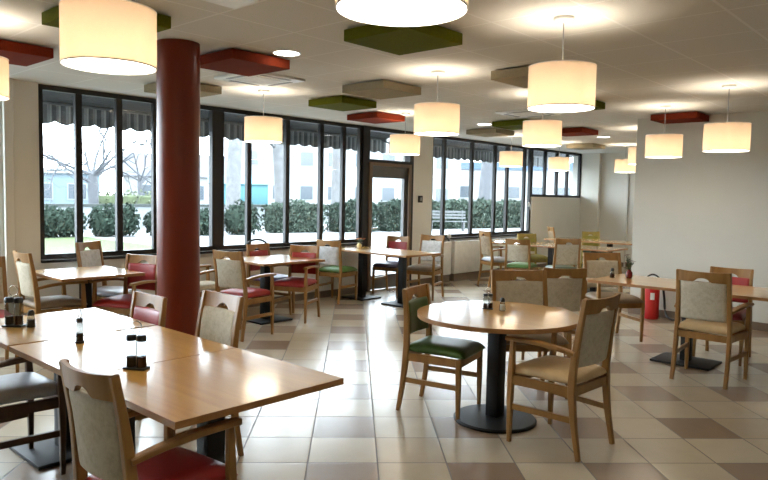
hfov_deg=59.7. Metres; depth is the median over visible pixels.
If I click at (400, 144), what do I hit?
pendant lamp
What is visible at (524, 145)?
diffuser
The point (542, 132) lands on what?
pendant lamp
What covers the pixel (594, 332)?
armchair
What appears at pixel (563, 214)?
wall
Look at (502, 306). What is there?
shaker
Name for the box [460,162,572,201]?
house
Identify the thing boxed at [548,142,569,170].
pendant lamp
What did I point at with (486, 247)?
armchair
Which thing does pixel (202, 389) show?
dining table
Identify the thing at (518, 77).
acoustic panel
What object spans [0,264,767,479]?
floor
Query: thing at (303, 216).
clipped hedge
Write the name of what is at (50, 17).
acoustic panel
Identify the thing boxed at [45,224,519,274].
ground
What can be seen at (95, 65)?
diffuser
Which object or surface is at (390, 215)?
clipped hedge
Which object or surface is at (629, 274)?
flower vase
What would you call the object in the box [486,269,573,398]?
armchair
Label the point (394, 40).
acoustic panel
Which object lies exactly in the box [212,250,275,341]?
armchair
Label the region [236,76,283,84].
grille
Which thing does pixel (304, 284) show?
armchair
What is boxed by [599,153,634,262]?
wall
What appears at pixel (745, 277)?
dining chair
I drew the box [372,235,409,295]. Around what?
dining chair
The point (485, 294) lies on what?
bottle
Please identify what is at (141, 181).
bare tree
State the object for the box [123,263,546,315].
baseboard
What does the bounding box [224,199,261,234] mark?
bush
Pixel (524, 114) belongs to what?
grille
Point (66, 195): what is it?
house
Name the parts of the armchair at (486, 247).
leg, rail, backrest, leg, seat frame, seat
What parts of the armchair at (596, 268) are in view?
leg, leg, rail, backrest, seat frame, seat, leg, leg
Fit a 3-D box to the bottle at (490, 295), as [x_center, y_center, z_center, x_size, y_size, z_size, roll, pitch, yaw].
[0.766,0.438,4.812,0.032,0.104,0.032,5,5,42]
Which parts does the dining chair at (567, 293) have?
leg, backrest, rail, leg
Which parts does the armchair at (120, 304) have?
leg, armrest, seat, seat frame, leg, backrest, rail, armrest, leg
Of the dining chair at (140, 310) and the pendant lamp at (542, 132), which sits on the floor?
the dining chair at (140, 310)
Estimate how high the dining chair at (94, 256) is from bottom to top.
0.996 m
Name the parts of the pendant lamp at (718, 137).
lamp shade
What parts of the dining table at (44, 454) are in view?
plate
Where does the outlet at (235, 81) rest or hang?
attached to the air cassette at (268, 79)
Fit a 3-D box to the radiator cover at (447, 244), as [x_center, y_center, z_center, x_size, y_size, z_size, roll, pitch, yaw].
[1.046,0.398,12.095,0.140,0.745,0.380,5,5,42]
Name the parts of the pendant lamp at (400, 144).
lamp shade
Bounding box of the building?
[241,138,460,204]
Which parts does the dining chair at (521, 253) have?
leg, rail, backrest, seat frame, seat, leg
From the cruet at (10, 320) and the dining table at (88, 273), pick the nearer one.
the cruet at (10, 320)
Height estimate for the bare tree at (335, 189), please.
7.769 m
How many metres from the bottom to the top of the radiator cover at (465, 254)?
0.745 m
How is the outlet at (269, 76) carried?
attached to the air cassette at (268, 79)
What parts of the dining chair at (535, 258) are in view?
rail, backrest, seat frame, seat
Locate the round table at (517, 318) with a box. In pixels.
[417,301,578,433]
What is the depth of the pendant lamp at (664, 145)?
7.65 m
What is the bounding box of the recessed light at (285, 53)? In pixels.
[272,50,300,56]
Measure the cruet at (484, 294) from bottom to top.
0.156 m
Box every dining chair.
[0,256,18,372]
[75,240,141,313]
[129,291,166,420]
[246,238,294,312]
[314,239,357,303]
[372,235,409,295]
[396,283,485,419]
[504,238,537,280]
[515,233,547,280]
[521,267,586,359]
[545,238,581,277]
[547,226,574,266]
[580,231,605,267]
[692,266,753,365]
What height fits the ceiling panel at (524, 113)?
0.027 m
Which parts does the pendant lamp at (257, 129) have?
lamp shade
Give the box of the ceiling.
[0,0,767,153]
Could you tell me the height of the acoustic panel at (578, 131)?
0.088 m
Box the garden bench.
[432,210,466,230]
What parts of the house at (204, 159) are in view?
pane, pane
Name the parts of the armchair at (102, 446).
leg, rail, backrest, leg, armrest, seat, leg, armrest, leg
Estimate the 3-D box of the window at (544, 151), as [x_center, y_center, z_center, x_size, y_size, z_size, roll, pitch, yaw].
[3.949,-1.507,15.329,0.060,1.060,2.320,5,5,42]
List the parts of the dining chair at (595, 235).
leg, backrest, rail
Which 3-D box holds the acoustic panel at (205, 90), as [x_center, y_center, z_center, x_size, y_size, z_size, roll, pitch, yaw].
[-2.069,-1.556,6.889,0.560,0.088,0.560,5,5,42]
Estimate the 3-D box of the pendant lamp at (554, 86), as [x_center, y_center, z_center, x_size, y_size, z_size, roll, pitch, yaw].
[1.088,-1.077,4.082,0.404,0.549,0.404,5,5,42]
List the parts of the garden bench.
backrest, seat, leg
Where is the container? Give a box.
[207,175,269,203]
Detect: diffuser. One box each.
[61,58,154,72]
[248,140,278,142]
[415,132,456,134]
[524,145,558,146]
[528,104,593,111]
[652,156,675,157]
[707,150,747,151]
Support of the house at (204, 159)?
on the ground at (379, 238)
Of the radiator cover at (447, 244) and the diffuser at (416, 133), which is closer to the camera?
the diffuser at (416, 133)
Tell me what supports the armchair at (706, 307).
on the floor
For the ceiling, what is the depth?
5.19 m
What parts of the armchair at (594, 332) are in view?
leg, armrest, leg, seat, seat frame, armrest, leg, backrest, rail, leg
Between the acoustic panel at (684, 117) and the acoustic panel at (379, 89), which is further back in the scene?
the acoustic panel at (684, 117)
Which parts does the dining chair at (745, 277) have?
leg, leg, rail, seat, backrest, leg, leg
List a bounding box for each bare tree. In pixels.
[43,124,150,203]
[61,128,150,195]
[224,138,242,230]
[269,143,283,202]
[331,149,339,203]
[478,161,513,203]
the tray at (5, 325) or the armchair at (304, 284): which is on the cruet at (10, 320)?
the tray at (5, 325)
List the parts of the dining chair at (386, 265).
leg, seat, leg, seat frame, leg, backrest, rail, leg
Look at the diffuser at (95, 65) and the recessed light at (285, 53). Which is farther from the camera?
the recessed light at (285, 53)
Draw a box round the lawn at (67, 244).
[45,237,151,253]
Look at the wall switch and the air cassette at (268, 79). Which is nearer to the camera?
the air cassette at (268, 79)
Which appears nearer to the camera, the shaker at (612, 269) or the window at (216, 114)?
the shaker at (612, 269)
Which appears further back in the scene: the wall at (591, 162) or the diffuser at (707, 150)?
the wall at (591, 162)
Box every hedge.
[98,189,150,203]
[259,198,327,232]
[324,198,381,231]
[375,198,400,231]
[432,197,520,228]
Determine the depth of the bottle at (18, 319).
3.87 m
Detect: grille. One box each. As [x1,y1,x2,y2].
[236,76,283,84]
[513,112,544,116]
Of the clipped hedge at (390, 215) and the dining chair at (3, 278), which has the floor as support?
the dining chair at (3, 278)
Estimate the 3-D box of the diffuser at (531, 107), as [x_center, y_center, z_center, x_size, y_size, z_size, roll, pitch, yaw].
[1.083,-0.813,4.099,0.390,0.006,0.390,5,5,42]
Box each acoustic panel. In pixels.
[0,40,53,65]
[42,5,170,32]
[144,83,221,96]
[200,48,289,76]
[308,96,376,110]
[342,80,420,99]
[344,24,462,54]
[347,112,404,123]
[466,128,514,136]
[491,66,528,87]
[492,119,528,129]
[562,127,597,136]
[566,143,604,149]
[594,100,604,109]
[650,112,708,123]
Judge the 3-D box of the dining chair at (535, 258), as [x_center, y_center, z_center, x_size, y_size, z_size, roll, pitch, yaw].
[2.771,0.333,12.540,0.450,0.886,0.522,0,4,-18]
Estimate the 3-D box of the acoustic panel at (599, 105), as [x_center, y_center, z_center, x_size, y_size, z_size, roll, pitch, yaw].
[2.087,-1.515,7.483,0.560,0.088,0.560,5,5,42]
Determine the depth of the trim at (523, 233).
12.94 m
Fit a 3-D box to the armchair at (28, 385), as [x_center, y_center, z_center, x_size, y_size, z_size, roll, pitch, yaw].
[-2.070,0.793,3.599,0.512,0.966,0.550,5,5,42]
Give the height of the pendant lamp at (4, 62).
0.508 m
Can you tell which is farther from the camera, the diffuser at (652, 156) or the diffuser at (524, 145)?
the diffuser at (652, 156)
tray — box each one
[2,324,26,327]
[123,366,149,370]
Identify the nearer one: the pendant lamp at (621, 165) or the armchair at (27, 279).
the armchair at (27, 279)
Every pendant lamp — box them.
[0,56,9,100]
[59,0,156,74]
[244,90,281,142]
[335,0,468,26]
[390,112,419,155]
[414,70,459,135]
[499,135,522,166]
[522,112,561,146]
[527,15,596,112]
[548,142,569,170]
[614,144,635,172]
[628,147,636,164]
[645,105,682,157]
[702,84,751,152]
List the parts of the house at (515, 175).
pane, pane, pane, pane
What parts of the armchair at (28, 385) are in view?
armrest, seat, seat frame, leg, leg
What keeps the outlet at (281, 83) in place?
attached to the air cassette at (268, 79)
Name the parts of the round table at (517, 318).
plate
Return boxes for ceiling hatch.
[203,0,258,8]
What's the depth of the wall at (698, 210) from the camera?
8.55 m
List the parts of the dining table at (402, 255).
plate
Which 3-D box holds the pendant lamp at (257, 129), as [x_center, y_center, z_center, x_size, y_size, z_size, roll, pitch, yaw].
[-1.295,-1.330,7.195,0.404,0.549,0.404,5,5,42]
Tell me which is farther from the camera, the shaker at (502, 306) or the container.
the container
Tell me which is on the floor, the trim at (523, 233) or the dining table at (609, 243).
the dining table at (609, 243)
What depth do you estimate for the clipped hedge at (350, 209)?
28.23 m
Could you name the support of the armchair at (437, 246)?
on the floor
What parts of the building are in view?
pane, pane, pane, pane, pane, pane, pane, pane, pane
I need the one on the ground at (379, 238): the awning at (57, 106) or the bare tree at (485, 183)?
the bare tree at (485, 183)
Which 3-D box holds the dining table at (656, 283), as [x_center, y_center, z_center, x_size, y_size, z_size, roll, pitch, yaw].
[2.947,0.808,6.430,1.756,0.750,0.796,5,5,42]
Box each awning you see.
[43,90,390,152]
[389,138,572,167]
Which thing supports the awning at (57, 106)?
attached to the wall at (563, 214)
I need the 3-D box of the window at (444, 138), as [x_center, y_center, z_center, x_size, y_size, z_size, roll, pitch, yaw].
[1.985,-1.012,13.216,0.060,1.845,3.480,5,5,42]
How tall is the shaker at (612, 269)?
0.101 m
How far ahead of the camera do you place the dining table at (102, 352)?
3.38 m
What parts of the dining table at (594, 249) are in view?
plate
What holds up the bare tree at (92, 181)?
on the ground at (379, 238)
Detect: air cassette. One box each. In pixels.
[214,73,304,87]
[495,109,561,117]
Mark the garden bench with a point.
(462, 211)
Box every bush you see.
[44,204,87,237]
[87,202,140,236]
[142,211,150,234]
[200,207,224,235]
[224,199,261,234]
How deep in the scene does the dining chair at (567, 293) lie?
5.95 m
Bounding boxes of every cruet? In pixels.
[2,286,26,327]
[123,321,149,370]
[482,287,492,309]
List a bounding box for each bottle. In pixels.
[4,297,13,324]
[14,297,23,324]
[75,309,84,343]
[126,333,135,366]
[136,334,146,367]
[483,293,487,307]
[488,293,492,307]
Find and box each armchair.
[0,357,65,474]
[13,250,87,315]
[58,358,241,479]
[89,254,156,316]
[135,290,243,455]
[200,265,231,308]
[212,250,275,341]
[269,245,319,323]
[406,234,444,300]
[477,230,515,287]
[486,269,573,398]
[505,293,620,461]
[583,252,644,341]
[669,269,753,389]
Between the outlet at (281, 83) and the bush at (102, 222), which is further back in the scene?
the bush at (102, 222)
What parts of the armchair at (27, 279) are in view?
leg, rail, backrest, leg, armrest, seat frame, seat, armrest, leg, leg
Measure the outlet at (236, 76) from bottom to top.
0.006 m
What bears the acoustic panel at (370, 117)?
hanging from the ceiling
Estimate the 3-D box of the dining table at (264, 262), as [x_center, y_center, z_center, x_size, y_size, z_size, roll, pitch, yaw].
[-1.359,0.605,8.230,0.836,0.750,0.936,5,5,42]
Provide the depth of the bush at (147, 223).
23.62 m
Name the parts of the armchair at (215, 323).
leg, backrest, rail, leg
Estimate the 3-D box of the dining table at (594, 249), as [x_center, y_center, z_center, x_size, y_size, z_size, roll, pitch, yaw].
[3.512,0.503,11.188,0.796,0.750,0.796,5,5,42]
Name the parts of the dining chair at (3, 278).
backrest, leg, seat, leg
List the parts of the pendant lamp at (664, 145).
lamp shade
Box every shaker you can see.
[26,310,35,326]
[499,298,505,310]
[610,268,614,277]
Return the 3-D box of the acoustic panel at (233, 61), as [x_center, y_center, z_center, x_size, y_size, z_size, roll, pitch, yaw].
[-1.161,-1.442,5.441,0.560,0.088,0.560,5,5,42]
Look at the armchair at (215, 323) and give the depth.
4.00 m
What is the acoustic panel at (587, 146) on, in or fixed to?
hanging from the ceiling
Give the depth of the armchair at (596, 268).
7.67 m
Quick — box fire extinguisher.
[644,274,680,321]
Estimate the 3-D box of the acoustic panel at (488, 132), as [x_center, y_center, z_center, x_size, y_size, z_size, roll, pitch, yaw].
[1.724,-1.745,10.843,0.560,0.088,0.560,5,5,42]
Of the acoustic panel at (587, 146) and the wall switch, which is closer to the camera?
the wall switch
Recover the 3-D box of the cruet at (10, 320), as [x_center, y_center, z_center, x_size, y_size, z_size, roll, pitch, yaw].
[-2.146,0.383,3.881,0.118,0.239,0.061,1,4,2]
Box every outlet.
[226,75,244,78]
[230,80,258,85]
[260,75,290,80]
[268,82,292,85]
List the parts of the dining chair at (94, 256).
leg, rail, backrest, leg, seat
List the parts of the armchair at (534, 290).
leg, rail, backrest, seat frame, seat, leg, leg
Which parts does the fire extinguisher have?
label plate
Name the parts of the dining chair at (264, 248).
leg, seat frame, rail, arched rail, backrest, seat, leg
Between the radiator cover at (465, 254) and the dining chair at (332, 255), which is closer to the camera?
the dining chair at (332, 255)
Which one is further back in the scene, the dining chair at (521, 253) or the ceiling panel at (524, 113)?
the dining chair at (521, 253)
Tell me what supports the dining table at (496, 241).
on the floor
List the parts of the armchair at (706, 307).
leg, leg, backrest, rail, seat, seat frame, leg, armrest, leg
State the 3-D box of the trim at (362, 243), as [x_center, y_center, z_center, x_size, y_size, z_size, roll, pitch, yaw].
[-1.974,0.141,8.852,0.060,0.030,4.860,5,5,42]
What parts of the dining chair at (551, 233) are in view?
backrest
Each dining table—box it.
[0,308,154,469]
[9,325,234,450]
[35,265,144,307]
[101,348,343,462]
[223,254,324,324]
[341,246,393,300]
[363,249,440,307]
[492,240,541,280]
[530,242,572,264]
[544,237,631,252]
[581,245,627,292]
[587,274,767,370]
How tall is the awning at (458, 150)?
0.593 m
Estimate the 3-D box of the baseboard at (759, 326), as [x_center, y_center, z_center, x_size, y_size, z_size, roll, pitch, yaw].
[8.003,1.047,9.220,6.862,0.100,6.242,5,5,42]
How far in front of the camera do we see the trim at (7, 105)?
6.76 m
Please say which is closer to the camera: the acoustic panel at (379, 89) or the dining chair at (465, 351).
the dining chair at (465, 351)
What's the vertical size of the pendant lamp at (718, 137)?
0.618 m
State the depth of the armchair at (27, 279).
6.27 m
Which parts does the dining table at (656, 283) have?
plate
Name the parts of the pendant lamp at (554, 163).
lamp shade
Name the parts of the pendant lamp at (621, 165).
lamp shade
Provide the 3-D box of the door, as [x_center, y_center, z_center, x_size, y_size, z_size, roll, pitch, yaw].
[0.044,-0.508,11.111,0.145,2.645,1.240,5,5,42]
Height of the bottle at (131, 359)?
0.146 m
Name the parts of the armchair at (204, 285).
armrest, leg, seat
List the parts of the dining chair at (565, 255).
leg, seat, backrest, rail, leg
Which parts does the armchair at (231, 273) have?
leg, rail, backrest, leg, seat, seat frame, armrest, leg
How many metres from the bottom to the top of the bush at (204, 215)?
1.091 m
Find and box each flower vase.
[356,238,363,247]
[625,254,633,277]
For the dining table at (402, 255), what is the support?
on the floor
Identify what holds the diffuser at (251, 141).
attached to the pendant lamp at (257, 129)
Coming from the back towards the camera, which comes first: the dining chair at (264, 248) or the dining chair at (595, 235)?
the dining chair at (595, 235)
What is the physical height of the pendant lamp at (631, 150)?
0.549 m
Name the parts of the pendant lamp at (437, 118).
lamp shade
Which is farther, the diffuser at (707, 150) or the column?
the diffuser at (707, 150)
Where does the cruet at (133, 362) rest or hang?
on the dining table at (202, 389)
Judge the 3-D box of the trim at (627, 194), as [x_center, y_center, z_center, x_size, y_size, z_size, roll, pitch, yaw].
[5.630,-0.695,15.515,0.035,2.650,0.035,5,5,42]
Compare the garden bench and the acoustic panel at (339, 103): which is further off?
the garden bench
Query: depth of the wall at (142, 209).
27.98 m
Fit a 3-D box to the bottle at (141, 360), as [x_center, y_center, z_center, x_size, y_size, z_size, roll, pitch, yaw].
[-1.087,0.498,3.004,0.045,0.146,0.045,5,5,42]
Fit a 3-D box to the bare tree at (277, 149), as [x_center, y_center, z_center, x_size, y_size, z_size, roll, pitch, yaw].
[-4.047,-4.000,30.388,6.449,6.958,5.576,1,4,-1]
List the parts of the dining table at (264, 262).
plate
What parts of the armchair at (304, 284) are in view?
leg, seat, seat frame, backrest, rail, leg, armrest, leg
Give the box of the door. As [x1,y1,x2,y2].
[361,125,413,291]
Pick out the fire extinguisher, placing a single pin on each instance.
(652, 296)
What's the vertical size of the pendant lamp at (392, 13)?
0.521 m
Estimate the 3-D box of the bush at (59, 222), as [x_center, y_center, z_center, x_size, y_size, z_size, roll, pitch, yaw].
[-10.762,-0.600,21.857,1.506,1.153,1.958,5,5,42]
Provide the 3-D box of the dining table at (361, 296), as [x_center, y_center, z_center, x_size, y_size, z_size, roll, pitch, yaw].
[-0.331,0.503,10.078,0.776,0.750,0.776,5,5,42]
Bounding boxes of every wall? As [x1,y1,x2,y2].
[0,80,582,315]
[44,204,375,229]
[579,153,601,263]
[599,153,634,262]
[630,111,767,322]
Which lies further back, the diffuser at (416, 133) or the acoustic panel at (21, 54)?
the diffuser at (416, 133)
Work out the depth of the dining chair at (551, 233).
14.24 m
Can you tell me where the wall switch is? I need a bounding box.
[418,196,422,202]
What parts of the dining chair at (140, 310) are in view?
leg, backrest, rail, leg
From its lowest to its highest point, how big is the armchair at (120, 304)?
0.906 m
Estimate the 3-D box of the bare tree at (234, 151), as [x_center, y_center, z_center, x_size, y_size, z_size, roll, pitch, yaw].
[-6.537,-5.003,27.681,7.006,9.221,4.379,-1,4,-28]
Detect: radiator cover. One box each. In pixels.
[434,241,451,282]
[449,238,497,280]
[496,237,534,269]
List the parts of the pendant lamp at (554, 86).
lamp shade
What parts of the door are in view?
casing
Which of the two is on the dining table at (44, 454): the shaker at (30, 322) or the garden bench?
the shaker at (30, 322)
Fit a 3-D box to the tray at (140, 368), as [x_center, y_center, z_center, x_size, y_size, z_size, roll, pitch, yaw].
[-1.115,0.575,3.014,0.108,0.010,0.056,2,4,11]
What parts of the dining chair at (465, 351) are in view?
leg, rail, backrest, leg, seat frame, seat, leg, leg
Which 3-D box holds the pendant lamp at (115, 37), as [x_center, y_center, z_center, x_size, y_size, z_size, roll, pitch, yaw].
[-1.225,-1.049,2.982,0.404,0.549,0.404,5,5,42]
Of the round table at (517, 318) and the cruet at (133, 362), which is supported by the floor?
the round table at (517, 318)
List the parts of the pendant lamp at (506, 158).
lamp shade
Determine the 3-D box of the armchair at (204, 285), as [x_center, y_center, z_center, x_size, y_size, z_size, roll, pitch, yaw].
[-2.107,0.523,7.729,0.512,0.956,0.550,5,5,42]
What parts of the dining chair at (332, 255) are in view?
rail, backrest, leg, seat frame, seat, leg, leg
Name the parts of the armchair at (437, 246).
leg, seat, seat frame, backrest, rail, leg, leg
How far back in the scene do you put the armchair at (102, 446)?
2.33 m
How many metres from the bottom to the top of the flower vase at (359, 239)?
0.151 m
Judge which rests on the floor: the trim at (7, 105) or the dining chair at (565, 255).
the dining chair at (565, 255)
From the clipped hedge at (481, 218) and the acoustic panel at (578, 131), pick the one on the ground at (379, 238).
the clipped hedge at (481, 218)
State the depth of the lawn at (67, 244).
18.69 m
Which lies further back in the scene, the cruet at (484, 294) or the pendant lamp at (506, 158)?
the pendant lamp at (506, 158)
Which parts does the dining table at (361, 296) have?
plate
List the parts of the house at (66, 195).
pane, pane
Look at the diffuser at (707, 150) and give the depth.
6.38 m
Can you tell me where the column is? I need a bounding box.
[156,38,199,335]
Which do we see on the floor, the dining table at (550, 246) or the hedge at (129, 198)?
the dining table at (550, 246)
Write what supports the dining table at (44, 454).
on the floor
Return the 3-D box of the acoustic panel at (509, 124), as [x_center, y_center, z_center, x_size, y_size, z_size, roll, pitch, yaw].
[1.942,-1.658,9.603,0.560,0.088,0.560,5,5,42]
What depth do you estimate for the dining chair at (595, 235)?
14.05 m
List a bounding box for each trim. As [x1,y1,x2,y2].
[2,78,16,315]
[41,242,363,262]
[431,233,532,239]
[623,173,628,266]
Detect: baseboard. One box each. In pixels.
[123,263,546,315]
[628,308,767,331]
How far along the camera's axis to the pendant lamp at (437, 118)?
5.76 m
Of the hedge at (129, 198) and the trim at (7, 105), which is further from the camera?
the hedge at (129, 198)
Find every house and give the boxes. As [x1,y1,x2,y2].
[44,168,102,203]
[123,152,226,203]
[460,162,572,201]
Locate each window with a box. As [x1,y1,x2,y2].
[38,84,362,259]
[431,136,531,237]
[531,148,581,197]
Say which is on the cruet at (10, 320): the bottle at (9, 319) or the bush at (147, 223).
the bottle at (9, 319)

